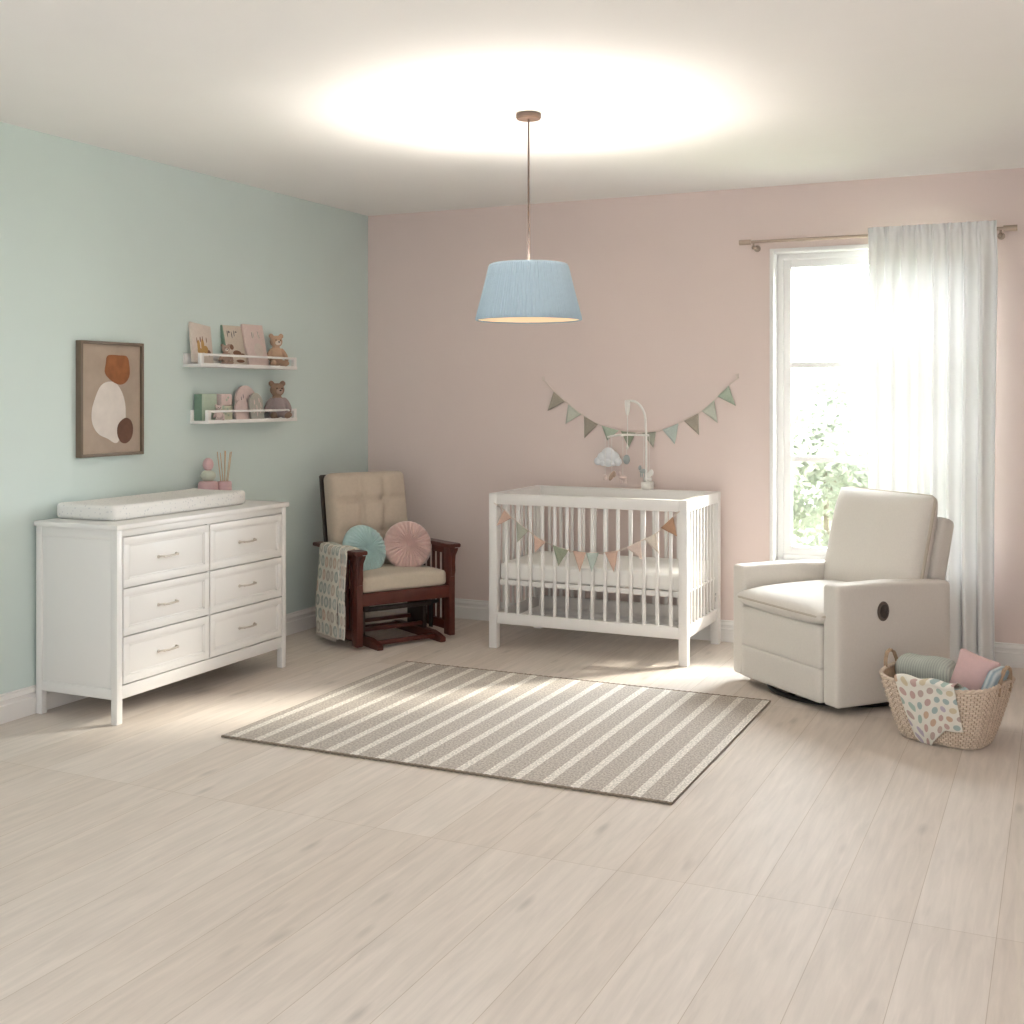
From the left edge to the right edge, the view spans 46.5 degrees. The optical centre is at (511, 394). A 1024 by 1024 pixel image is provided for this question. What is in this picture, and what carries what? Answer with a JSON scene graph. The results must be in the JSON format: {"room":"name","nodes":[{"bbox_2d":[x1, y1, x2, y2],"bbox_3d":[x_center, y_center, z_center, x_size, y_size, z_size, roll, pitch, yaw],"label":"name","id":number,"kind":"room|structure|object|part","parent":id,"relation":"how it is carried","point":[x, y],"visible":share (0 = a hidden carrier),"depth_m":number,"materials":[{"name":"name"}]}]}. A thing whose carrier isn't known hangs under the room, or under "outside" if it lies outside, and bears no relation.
{"room":"bedroom","nodes":[
{"label":"bedroom","id":0,"kind":"room"},
{"bbox_2d":[0,122,367,693],"bbox_3d":[-2.756,0.125,4.737,0.150,2.750,8.400,0,0,25],"label":"wall","id":1,"kind":"structure","parent":0,"point":[97,243],"depth_m":6.44,"materials":[{"name":"green paint"}]},
{"bbox_2d":[76,340,143,457],"bbox_3d":[-2.038,0.020,6.064,0.036,0.580,0.443,0,0,25],"label":"framed picture","id":2,"kind":"object","parent":1,"relation":"attached to","point":[109,375],"visible":1,"depth_m":6.04,"materials":[{"name":"beige paper"}]},
{"bbox_2d":[0,606,315,723],"bbox_3d":[-2.721,1.435,4.611,0.020,0.130,8.200,0,0,25],"label":"baseboard","id":3,"kind":"structure","parent":1,"relation":"attached to","point":[20,703],"depth_m":5.63,"materials":[{"name":"paint"}]},
{"bbox_2d":[183,353,296,369],"bbox_3d":[-1.570,-0.193,6.965,0.129,0.076,0.900,0,0,25],"label":"wall shelf","id":4,"kind":"object","parent":1,"relation":"attached to","point":[187,362],"visible":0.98,"depth_m":6.82,"materials":[{"name":"white paint"}]},
{"bbox_2d":[188,322,213,362],"bbox_3d":[-1.741,-0.285,6.680,0.063,0.246,0.196,0,0,26],"label":"picture book","id":5,"kind":"object","parent":4,"relation":"on","point":[200,339],"visible":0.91,"depth_m":6.67,"materials":[{"name":"beige paper"}]},
{"bbox_2d":[201,339,203,352],"bbox_3d":[-1.730,-0.275,6.677,0.002,0.083,0.027,-13,-13,24],"label":"print","id":6,"kind":"object","parent":5,"relation":"attached to","point":[202,342],"depth_m":6.67},
{"bbox_2d":[218,344,233,363],"bbox_3d":[-1.626,-0.232,6.790,0.090,0.119,0.071,0,0,-33],"label":"animal","id":7,"kind":"object","parent":4,"relation":"on","point":[225,348],"visible":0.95,"depth_m":6.78},
{"bbox_2d":[220,325,246,364],"bbox_3d":[-1.621,-0.287,6.958,0.070,0.234,0.196,0,0,25],"label":"picture book","id":8,"kind":"object","parent":4,"relation":"on","point":[232,335],"visible":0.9,"depth_m":6.95,"materials":[{"name":"beige paper"}]},
{"bbox_2d":[233,350,240,354],"bbox_3d":[-1.601,-0.244,6.952,0.002,0.033,0.076,-13,-5,24],"label":"print","id":9,"kind":"object","parent":8,"relation":"attached to","point":[235,352],"depth_m":6.95},
{"bbox_3d":[-1.521,-0.224,6.942,0.011,0.013,0.840,0,0,25],"label":"rail","id":10,"kind":"part","parent":4,"relation":"part of","materials":[{"name":"white paint"}]},
{"bbox_2d":[241,324,268,364],"bbox_3d":[-1.531,-0.295,7.107,0.067,0.247,0.190,0,0,25],"label":"picture book","id":11,"kind":"object","parent":4,"relation":"on","point":[253,336],"visible":0.91,"depth_m":7.09,"materials":[{"name":"paper"}]},
{"bbox_2d":[254,343,263,355],"bbox_3d":[-1.510,-0.268,7.118,0.002,0.085,0.091,-13,-6,24],"label":"print","id":12,"kind":"object","parent":11,"relation":"attached to","point":[258,349],"depth_m":7.12},
{"bbox_2d":[267,334,288,365],"bbox_3d":[-1.425,-0.273,7.243,0.151,0.200,0.119,0,0,-33],"label":"teddy bear","id":13,"kind":"object","parent":4,"relation":"on","point":[275,341],"visible":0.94,"depth_m":7.23},
{"bbox_2d":[190,409,296,423],"bbox_3d":[-1.557,0.122,6.992,0.129,0.076,0.840,0,0,25],"label":"wall shelf","id":14,"kind":"object","parent":1,"relation":"attached to","point":[267,418],"visible":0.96,"depth_m":6.88,"materials":[{"name":"white paint"}]},
{"bbox_2d":[194,394,216,420],"bbox_3d":[-1.720,0.069,6.697,0.056,0.150,0.128,0,0,25],"label":"picture book","id":15,"kind":"object","parent":14,"relation":"on","point":[202,402],"visible":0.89,"depth_m":6.65,"materials":[{"name":"green paper"}]},
{"bbox_2d":[213,404,224,419],"bbox_3d":[-1.645,0.098,6.702,0.068,0.091,0.054,0,0,-33],"label":"animal","id":16,"kind":"object","parent":14,"relation":"on","point":[218,416],"visible":1,"depth_m":6.70},
{"bbox_2d":[217,394,231,419],"bbox_3d":[-1.647,0.069,6.808,0.057,0.150,0.100,0,0,25],"label":"block","id":17,"kind":"object","parent":14,"relation":"on","point":[225,400],"visible":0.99,"depth_m":6.79,"materials":[{"name":"pink wood"}]},
{"bbox_2d":[234,385,253,418],"bbox_3d":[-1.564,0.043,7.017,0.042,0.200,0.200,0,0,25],"label":"plaque","id":18,"kind":"object","parent":14,"relation":"on","point":[243,393],"visible":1,"depth_m":7.00,"materials":[{"name":"pink wood"}]},
{"bbox_3d":[-1.508,0.091,6.970,0.011,0.013,0.780,0,0,25],"label":"rail","id":19,"kind":"part","parent":14,"relation":"part of","materials":[{"name":"white paint"}]},
{"bbox_2d":[248,393,263,418],"bbox_3d":[-1.513,0.066,7.049,0.028,0.155,0.125,0,0,25],"label":"plaque","id":20,"kind":"object","parent":14,"relation":"on","point":[255,401],"visible":1,"depth_m":7.04,"materials":[{"name":"wood"}]},
{"bbox_2d":[264,381,291,417],"bbox_3d":[-1.419,0.028,7.250,0.174,0.230,0.138,0,0,-33],"label":"teddy bear","id":21,"kind":"object","parent":14,"relation":"on","point":[277,389],"visible":0.96,"depth_m":7.23},
{"bbox_2d":[217,481,231,489],"bbox_3d":[-1.616,0.537,6.702,0.082,0.108,0.082,0,0,25],"label":"pot","id":22,"kind":"object","parent":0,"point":[222,485],"depth_m":6.67,"materials":[{"name":"ceramic"}]},
{"bbox_2d":[0,611,1023,1023],"bbox_3d":[-0.067,1.525,3.491,6.078,0.050,8.400,0,0,25],"label":"floor","id":23,"kind":"structure","parent":0,"point":[830,865],"depth_m":3.75,"materials":[{"name":"beige wood"}]},
{"bbox_2d":[34,500,288,725],"bbox_3d":[-1.734,1.046,6.096,0.525,0.909,1.323,0,0,25],"label":"dresser","id":24,"kind":"object","parent":23,"relation":"on","point":[130,607],"visible":1,"depth_m":5.64,"materials":[{"name":"white paint"}]},
{"bbox_3d":[-2.218,1.058,5.627,0.036,0.884,0.036,0,0,25],"label":"leg","id":25,"kind":"part","parent":24,"relation":"part of","materials":[{"name":"white paint"}]},
{"bbox_3d":[-2.014,0.638,5.520,0.429,0.044,0.010,0,0,25],"label":"rail","id":26,"kind":"part","parent":24,"relation":"part of","materials":[{"name":"white paint"}]},
{"bbox_3d":[-2.014,1.364,5.520,0.429,0.048,0.010,0,0,25],"label":"rail","id":27,"kind":"part","parent":24,"relation":"part of","materials":[{"name":"white paint"}]},
{"bbox_3d":[-1.800,1.058,5.433,0.036,0.884,0.036,0,0,25],"label":"leg","id":28,"kind":"part","parent":24,"relation":"part of","materials":[{"name":"white paint"}]},
{"bbox_2d":[57,488,244,520],"bbox_3d":[-1.809,0.552,6.079,0.372,0.077,1.000,0,0,25],"label":"changing pad","id":29,"kind":"object","parent":24,"relation":"on","point":[170,502],"visible":1,"depth_m":5.89,"materials":[{"name":"white fabric"}]},
{"bbox_3d":[-1.656,0.767,5.722,0.019,0.230,0.600,0,0,25],"label":"drawer","id":30,"kind":"part","parent":24,"relation":"part of","materials":[{"name":"white paint"}]},
{"bbox_3d":[-1.656,0.995,5.722,0.019,0.214,0.600,0,0,25],"label":"drawer","id":31,"kind":"part","parent":24,"relation":"part of","materials":[{"name":"white paint"}]},
{"bbox_3d":[-1.656,1.215,5.722,0.019,0.214,0.600,0,0,25],"label":"drawer","id":32,"kind":"part","parent":24,"relation":"part of","materials":[{"name":"white paint"}]},
{"bbox_3d":[-1.639,0.767,5.714,0.033,0.018,0.142,0,0,25],"label":"handle","id":33,"kind":"part","parent":24,"relation":"part of","materials":[{"name":"silver metal"}]},
{"bbox_3d":[-1.639,0.995,5.714,0.033,0.018,0.142,0,0,25],"label":"handle","id":34,"kind":"part","parent":24,"relation":"part of","materials":[{"name":"silver metal"}]},
{"bbox_3d":[-1.639,1.215,5.714,0.033,0.018,0.142,0,0,25],"label":"handle","id":35,"kind":"part","parent":24,"relation":"part of","materials":[{"name":"silver metal"}]},
{"bbox_2d":[198,458,217,489],"bbox_3d":[-1.692,0.470,6.641,0.112,0.241,0.112,0,0,25],"label":"ornament","id":36,"kind":"object","parent":24,"relation":"on","point":[207,475],"visible":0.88,"depth_m":6.61,"materials":[{"name":"wood"}]},
{"bbox_2d":[217,451,231,489],"bbox_3d":[-1.611,0.452,6.704,0.106,0.279,0.086,0,0,-40],"label":"reed diffuser","id":37,"kind":"object","parent":24,"relation":"on","point":[222,485],"visible":0.56,"depth_m":6.68,"materials":[{"name":"ceramic"}]},
{"bbox_3d":[-1.398,0.767,6.277,0.019,0.230,0.603,0,0,25],"label":"drawer","id":38,"kind":"part","parent":24,"relation":"part of","materials":[{"name":"white paint"}]},
{"bbox_3d":[-1.398,0.995,6.277,0.019,0.214,0.603,0,0,25],"label":"drawer","id":39,"kind":"part","parent":24,"relation":"part of","materials":[{"name":"white paint"}]},
{"bbox_3d":[-1.398,1.215,6.277,0.019,0.214,0.603,0,0,25],"label":"drawer","id":40,"kind":"part","parent":24,"relation":"part of","materials":[{"name":"white paint"}]},
{"bbox_3d":[-1.382,0.767,6.269,0.033,0.018,0.142,0,0,25],"label":"handle","id":41,"kind":"part","parent":24,"relation":"part of","materials":[{"name":"silver metal"}]},
{"bbox_3d":[-1.382,0.995,6.269,0.033,0.018,0.142,0,0,25],"label":"handle","id":42,"kind":"part","parent":24,"relation":"part of","materials":[{"name":"silver metal"}]},
{"bbox_3d":[-1.382,1.215,6.269,0.033,0.018,0.142,0,0,25],"label":"handle","id":43,"kind":"part","parent":24,"relation":"part of","materials":[{"name":"silver metal"}]},
{"bbox_3d":[-1.271,1.058,6.575,0.036,0.884,0.036,0,0,25],"label":"leg","id":44,"kind":"part","parent":24,"relation":"part of","materials":[{"name":"white paint"}]},
{"bbox_2d":[313,471,460,650],"bbox_3d":[-0.793,0.995,7.405,0.740,1.010,0.697,0,0,-35],"label":"glider chair","id":45,"kind":"object","parent":23,"relation":"on","point":[376,500],"visible":0.66,"depth_m":7.38,"materials":[{"name":"brown wood"}]},
{"bbox_3d":[-0.955,0.832,7.638,0.558,0.665,0.024,0,-9,-35],"label":"frame","id":46,"kind":"part","parent":45,"relation":"part of","materials":[{"name":"brown wood"}]},
{"bbox_2d":[316,542,359,641],"bbox_3d":[-1.038,1.183,7.179,0.145,0.563,0.375,0,0,-35],"label":"blanket","id":47,"kind":"object","parent":45,"relation":"on","point":[331,580],"visible":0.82,"depth_m":7.14,"materials":[{"name":"fabric"}]},
{"bbox_3d":[-1.046,0.926,7.204,0.095,0.023,0.595,0,0,-35],"label":"armrest","id":48,"kind":"part","parent":45,"relation":"part of","materials":[{"name":"brown wood"}]},
{"bbox_3d":[-1.038,1.423,7.200,0.028,0.055,0.390,0,0,-35],"label":"rail","id":49,"kind":"part","parent":45,"relation":"part of","materials":[{"name":"brown wood"}]},
{"bbox_3d":[-0.909,1.209,7.016,0.040,0.542,0.070,0,0,-35],"label":"post","id":50,"kind":"part","parent":45,"relation":"part of","materials":[{"name":"brown wood"}]},
{"bbox_2d":[342,525,385,570],"bbox_3d":[-0.906,0.947,7.322,0.310,0.291,0.159,0,0,-42],"label":"round pillow","id":51,"kind":"object","parent":45,"relation":"on","point":[363,537],"visible":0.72,"depth_m":7.30,"materials":[{"name":"teal fabric"}]},
{"bbox_2d":[324,471,407,563],"bbox_3d":[-0.911,0.786,7.574,0.545,0.600,0.145,0,-10,-35],"label":"cushion","id":52,"kind":"object","parent":45,"relation":"on","point":[376,500],"depth_m":7.51,"materials":[{"name":"beige fabric"}]},
{"bbox_2d":[349,563,445,592],"bbox_3d":[-0.771,1.116,7.374,0.585,0.112,0.470,0,0,-35],"label":"seat cushion","id":53,"kind":"object","parent":45,"relation":"on","point":[389,578],"depth_m":7.21,"materials":[{"name":"fabric"}]},
{"bbox_2d":[384,521,431,566],"bbox_3d":[-0.652,0.940,7.456,0.310,0.295,0.154,0,0,-19],"label":"round pillow","id":54,"kind":"object","parent":45,"relation":"on","point":[407,543],"visible":0.98,"depth_m":7.42,"materials":[{"name":"pink fabric"}]},
{"bbox_3d":[-0.516,1.423,7.563,0.028,0.055,0.390,0,0,-35],"label":"rail","id":55,"kind":"part","parent":45,"relation":"part of","materials":[{"name":"brown wood"}]},
{"bbox_3d":[-0.516,0.959,7.563,0.028,0.042,0.390,0,0,-35],"label":"rail","id":56,"kind":"part","parent":45,"relation":"part of","materials":[{"name":"brown wood"}]},
{"bbox_3d":[-0.516,0.926,7.572,0.095,0.023,0.595,0,0,-35],"label":"armrest","id":57,"kind":"part","parent":45,"relation":"part of","materials":[{"name":"brown wood"}]},
{"bbox_3d":[-0.387,1.209,7.379,0.040,0.542,0.070,0,0,-35],"label":"post","id":58,"kind":"part","parent":45,"relation":"part of","materials":[{"name":"brown wood"}]},
{"bbox_2d":[221,661,770,804],"bbox_3d":[-0.005,1.494,5.523,2.051,0.013,1.616,0,0,25],"label":"area rug","id":59,"kind":"object","parent":23,"relation":"on","point":[644,743],"visible":1,"depth_m":5.32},
{"bbox_2d":[489,485,720,666],"bbox_3d":[0.562,1.042,7.148,1.215,0.917,0.705,0,0,25],"label":"crib","id":60,"kind":"object","parent":23,"relation":"on","point":[705,506],"visible":0.95,"depth_m":6.98,"materials":[{"name":"paint"}]},
{"bbox_3d":[-0.104,1.042,7.096,0.050,0.917,0.050,0,0,25],"label":"post","id":61,"kind":"part","parent":60,"relation":"part of","materials":[{"name":"paint"}]},
{"bbox_3d":[0.034,0.615,7.393,0.048,0.064,0.609,0,0,25],"label":"rail","id":62,"kind":"part","parent":60,"relation":"part of","materials":[{"name":"paint"}]},
{"bbox_3d":[0.034,1.321,7.393,0.028,0.066,0.609,0,0,25],"label":"rail","id":63,"kind":"part","parent":60,"relation":"part of","materials":[{"name":"paint"}]},
{"bbox_3d":[0.172,1.042,7.690,0.050,0.917,0.050,0,0,25],"label":"post","id":64,"kind":"part","parent":60,"relation":"part of","materials":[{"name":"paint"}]},
{"bbox_2d":[494,503,679,571],"bbox_3d":[0.408,0.826,6.825,1.144,0.377,0.015,0,0,25],"label":"bunting","id":65,"kind":"object","parent":60,"relation":"hanging from","point":[560,553],"visible":1,"depth_m":6.80,"materials":[{"name":"pink fabric"}]},
{"bbox_3d":[0.424,0.615,6.851,1.119,0.064,0.048,0,0,25],"label":"rail","id":66,"kind":"part","parent":60,"relation":"part of","materials":[{"name":"paint"}]},
{"bbox_3d":[0.424,1.321,6.851,1.119,0.066,0.028,0,0,25],"label":"rail","id":67,"kind":"part","parent":60,"relation":"part of","materials":[{"name":"paint"}]},
{"bbox_2d":[501,551,692,590],"bbox_3d":[0.562,1.046,7.148,1.120,0.102,0.610,0,0,25],"label":"mattress","id":68,"kind":"object","parent":60,"relation":"in","point":[548,555],"visible":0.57,"depth_m":6.94,"materials":[{"name":"white fabric"}]},
{"bbox_3d":[0.700,1.321,7.445,1.119,0.066,0.028,0,0,25],"label":"rail","id":69,"kind":"part","parent":60,"relation":"part of","materials":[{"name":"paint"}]},
{"bbox_2d":[594,400,653,489],"bbox_3d":[0.685,0.305,7.397,0.390,0.554,0.200,0,0,25],"label":"mobile","id":70,"kind":"object","parent":60,"relation":"attached to","point":[608,457],"visible":1,"depth_m":7.39},
{"bbox_3d":[0.716,0.220,7.404,0.016,0.239,0.016,0,0,25],"label":"drop cord","id":71,"kind":"part","parent":70,"relation":"part of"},
{"bbox_3d":[0.775,0.289,7.377,0.131,0.521,0.014,0,0,25],"label":"arm","id":72,"kind":"part","parent":70,"relation":"part of"},
{"bbox_3d":[0.700,0.615,7.445,1.119,0.064,0.048,0,0,25],"label":"rail","id":73,"kind":"part","parent":60,"relation":"part of","materials":[{"name":"paint"}]},
{"bbox_3d":[0.953,1.042,6.606,0.050,0.917,0.050,0,0,25],"label":"post","id":74,"kind":"part","parent":60,"relation":"part of","materials":[{"name":"paint"}]},
{"bbox_3d":[1.091,0.615,6.903,0.048,0.064,0.609,0,0,25],"label":"rail","id":75,"kind":"part","parent":60,"relation":"part of","materials":[{"name":"paint"}]},
{"bbox_3d":[1.091,1.321,6.903,0.028,0.066,0.609,0,0,25],"label":"rail","id":76,"kind":"part","parent":60,"relation":"part of","materials":[{"name":"paint"}]},
{"bbox_3d":[1.228,1.042,7.200,0.050,0.917,0.050,0,0,25],"label":"post","id":77,"kind":"part","parent":60,"relation":"part of","materials":[{"name":"paint"}]},
{"bbox_2d":[734,486,953,708],"bbox_3d":[1.700,0.998,6.074,0.880,1.003,0.857,0,0,-24],"label":"recliner","id":78,"kind":"object","parent":23,"relation":"on","point":[820,632],"visible":0.99,"depth_m":5.88,"materials":[{"name":"beige fabric"}]},
{"bbox_3d":[1.503,1.176,6.396,0.702,0.573,0.107,0,0,-24],"label":"armrest","id":79,"kind":"part","parent":78,"relation":"part of","materials":[{"name":"beige fabric"}]},
{"bbox_3d":[1.357,1.194,5.928,0.088,0.205,0.632,0,0,-24],"label":"panel","id":80,"kind":"part","parent":78,"relation":"part of","materials":[{"name":"beige fabric"}]},
{"bbox_3d":[1.357,1.375,5.928,0.088,0.166,0.632,0,0,-24],"label":"panel","id":81,"kind":"part","parent":78,"relation":"part of","materials":[{"name":"beige fabric"}]},
{"bbox_2d":[737,580,843,623],"bbox_3d":[1.592,1.042,6.035,0.644,0.143,0.673,0,0,-24],"label":"seat cushion","id":82,"kind":"object","parent":78,"relation":"on","point":[770,601],"depth_m":5.96,"materials":[{"name":"beige fabric"}]},
{"bbox_2d":[824,487,937,581],"bbox_3d":[1.899,0.782,6.191,0.206,0.570,0.682,14,-6,-24],"label":"cushion","id":83,"kind":"object","parent":78,"relation":"on","point":[875,534],"depth_m":6.05,"materials":[{"name":"beige fabric"}]},
{"bbox_3d":[1.758,1.024,5.648,0.070,0.094,0.006,0,0,-24],"label":"lever plate","id":84,"kind":"part","parent":78,"relation":"part of","materials":[{"name":"brown plastic"}]},
{"bbox_3d":[1.762,1.024,5.640,0.044,0.066,0.016,0,0,-24],"label":"lever","id":85,"kind":"part","parent":78,"relation":"part of","materials":[{"name":"brown plastic"}]},
{"bbox_3d":[1.806,1.176,5.731,0.702,0.573,0.107,0,0,-24],"label":"armrest","id":86,"kind":"part","parent":78,"relation":"part of","materials":[{"name":"beige fabric"}]},
{"bbox_2d":[879,648,1015,749],"bbox_3d":[1.897,1.322,5.211,0.540,0.356,0.436,0,0,42],"label":"wicker basket","id":87,"kind":"object","parent":23,"relation":"on","point":[981,712],"visible":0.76,"depth_m":5.03,"materials":[{"name":"wicker"}]},
{"bbox_3d":[1.710,1.204,5.381,0.032,0.122,0.134,0,0,42],"label":"handle","id":88,"kind":"part","parent":87,"relation":"part of","materials":[{"name":"wicker"}]},
{"bbox_2d":[895,653,955,682],"bbox_3d":[1.850,1.238,5.315,0.270,0.153,0.155,0,0,43],"label":"knit blanket","id":89,"kind":"object","parent":87,"relation":"in","point":[918,666],"visible":0.47,"depth_m":5.26,"materials":[{"name":"fabric"}]},
{"bbox_2d":[894,674,962,744],"bbox_3d":[1.777,1.370,5.079,0.280,0.336,0.111,0,0,42],"label":"blanket","id":90,"kind":"object","parent":87,"relation":"in","point":[930,705],"visible":0.99,"depth_m":5.06,"materials":[{"name":"fabric"}]},
{"bbox_2d":[949,648,1000,690],"bbox_3d":[1.993,1.210,5.145,0.096,0.213,0.212,0,0,-45],"label":"square cushion","id":91,"kind":"object","parent":87,"relation":"in","point":[971,669],"visible":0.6,"depth_m":5.12,"materials":[{"name":"pink fabric"}]},
{"bbox_2d":[981,666,1008,689],"bbox_3d":[2.039,1.238,5.062,0.098,0.164,0.150,0,0,42],"label":"striped cloth","id":92,"kind":"object","parent":87,"relation":"in","point":[993,676],"visible":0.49,"depth_m":5.00,"materials":[{"name":"blue fabric"}]},
{"bbox_3d":[2.085,1.204,5.041,0.032,0.122,0.134,0,0,42],"label":"handle","id":93,"kind":"part","parent":87,"relation":"part of","materials":[{"name":"wicker"}]},
{"bbox_2d":[0,0,1023,215],"bbox_3d":[-0.067,-1.300,3.491,6.078,0.100,8.400,0,0,25],"label":"ceiling","id":94,"kind":"structure","parent":0,"point":[364,107],"depth_m":4.91,"materials":[{"name":"paint"}]},
{"bbox_2d":[475,111,581,323],"bbox_3d":[0.073,-0.788,5.295,0.475,0.916,0.474,0,0,25],"label":"pendant lamp","id":95,"kind":"object","parent":94,"relation":"hanging from","point":[528,291],"visible":1,"depth_m":5.13,"materials":[{"name":"blue fabric"}]},
{"bbox_3d":[0.073,-0.457,5.295,0.475,0.250,0.474,0,0,25],"label":"lamp shade","id":96,"kind":"part","parent":95,"relation":"part of","materials":[{"name":"blue fabric"}]},
{"bbox_2d":[479,317,578,321],"bbox_3d":[0.074,-0.338,5.295,0.458,0.004,0.458,0,0,25],"label":"diffuser","id":97,"kind":"object","parent":95,"relation":"attached to","point":[481,319],"depth_m":5.31,"materials":[{"name":"white plastic"}]},
{"bbox_3d":[0.074,-0.882,5.295,0.008,0.705,0.008,0,0,2],"label":"cord","id":98,"kind":"part","parent":95,"relation":"part of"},
{"bbox_2d":[368,168,1023,643],"bbox_3d":[1.657,0.125,7.211,5.778,2.750,0.200,0,0,25],"label":"wall","id":99,"kind":"structure","parent":0,"point":[672,306],"depth_m":7.55,"materials":[{"name":"paint"}]},
{"bbox_2d":[542,373,738,446],"bbox_3d":[0.782,0.100,7.494,1.301,0.463,0.018,0,0,25],"label":"bunting","id":100,"kind":"object","parent":99,"relation":"attached to","point":[693,422],"visible":0.97,"depth_m":7.45,"materials":[{"name":"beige fabric"}]},
{"bbox_2d":[370,598,1023,667],"bbox_3d":[1.611,1.435,7.111,5.778,0.130,0.020,0,0,25],"label":"baseboard","id":101,"kind":"structure","parent":99,"relation":"attached to","point":[1009,654],"depth_m":7.51,"materials":[{"name":"paint"}]},
{"bbox_2d":[770,244,867,560],"bbox_3d":[2.138,0.073,6.971,1.235,1.897,0.230,0,0,25],"label":"window","id":102,"kind":"structure","parent":99,"relation":"in","point":[783,261],"depth_m":7.20,"materials":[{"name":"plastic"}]},
{"bbox_2d":[739,225,1016,251],"bbox_3d":[2.071,-0.893,6.845,1.530,0.066,0.115,0,0,25],"label":"curtain rod","id":103,"kind":"object","parent":99,"relation":"attached to","point":[1001,236],"visible":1,"depth_m":6.93,"materials":[{"name":"metal"}]},
{"bbox_3d":[2.053,-0.910,6.807,1.440,0.019,0.018,0,0,25],"label":"rod","id":104,"kind":"part","parent":103,"relation":"part of","materials":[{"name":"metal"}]},
{"bbox_2d":[868,220,997,662],"bbox_3d":[2.332,0.268,6.634,0.687,2.440,0.088,0,0,25],"label":"sheer curtain","id":105,"kind":"object","parent":103,"relation":"hanging from","point":[932,288],"visible":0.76,"depth_m":6.60,"materials":[{"name":"white fabric"}]},
{"label":"outside","id":106,"kind":"structure","parent":0,"visible":0},
{"bbox_2d":[793,462,822,546],"bbox_3d":[13.001,1.950,24.217,56.000,0.100,39.400,0,0,25],"label":"ground","id":107,"kind":"structure","parent":106,"point":[802,539],"depth_m":15.69,"materials":[{"name":"green plant"}]},
{"bbox_2d":[793,346,867,546],"bbox_3d":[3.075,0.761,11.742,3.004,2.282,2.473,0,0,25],"label":"tree","id":108,"kind":"object","parent":107,"relation":"on","point":[823,411],"visible":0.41,"depth_m":11.66,"materials":[{"name":"green plant"}]}
]}

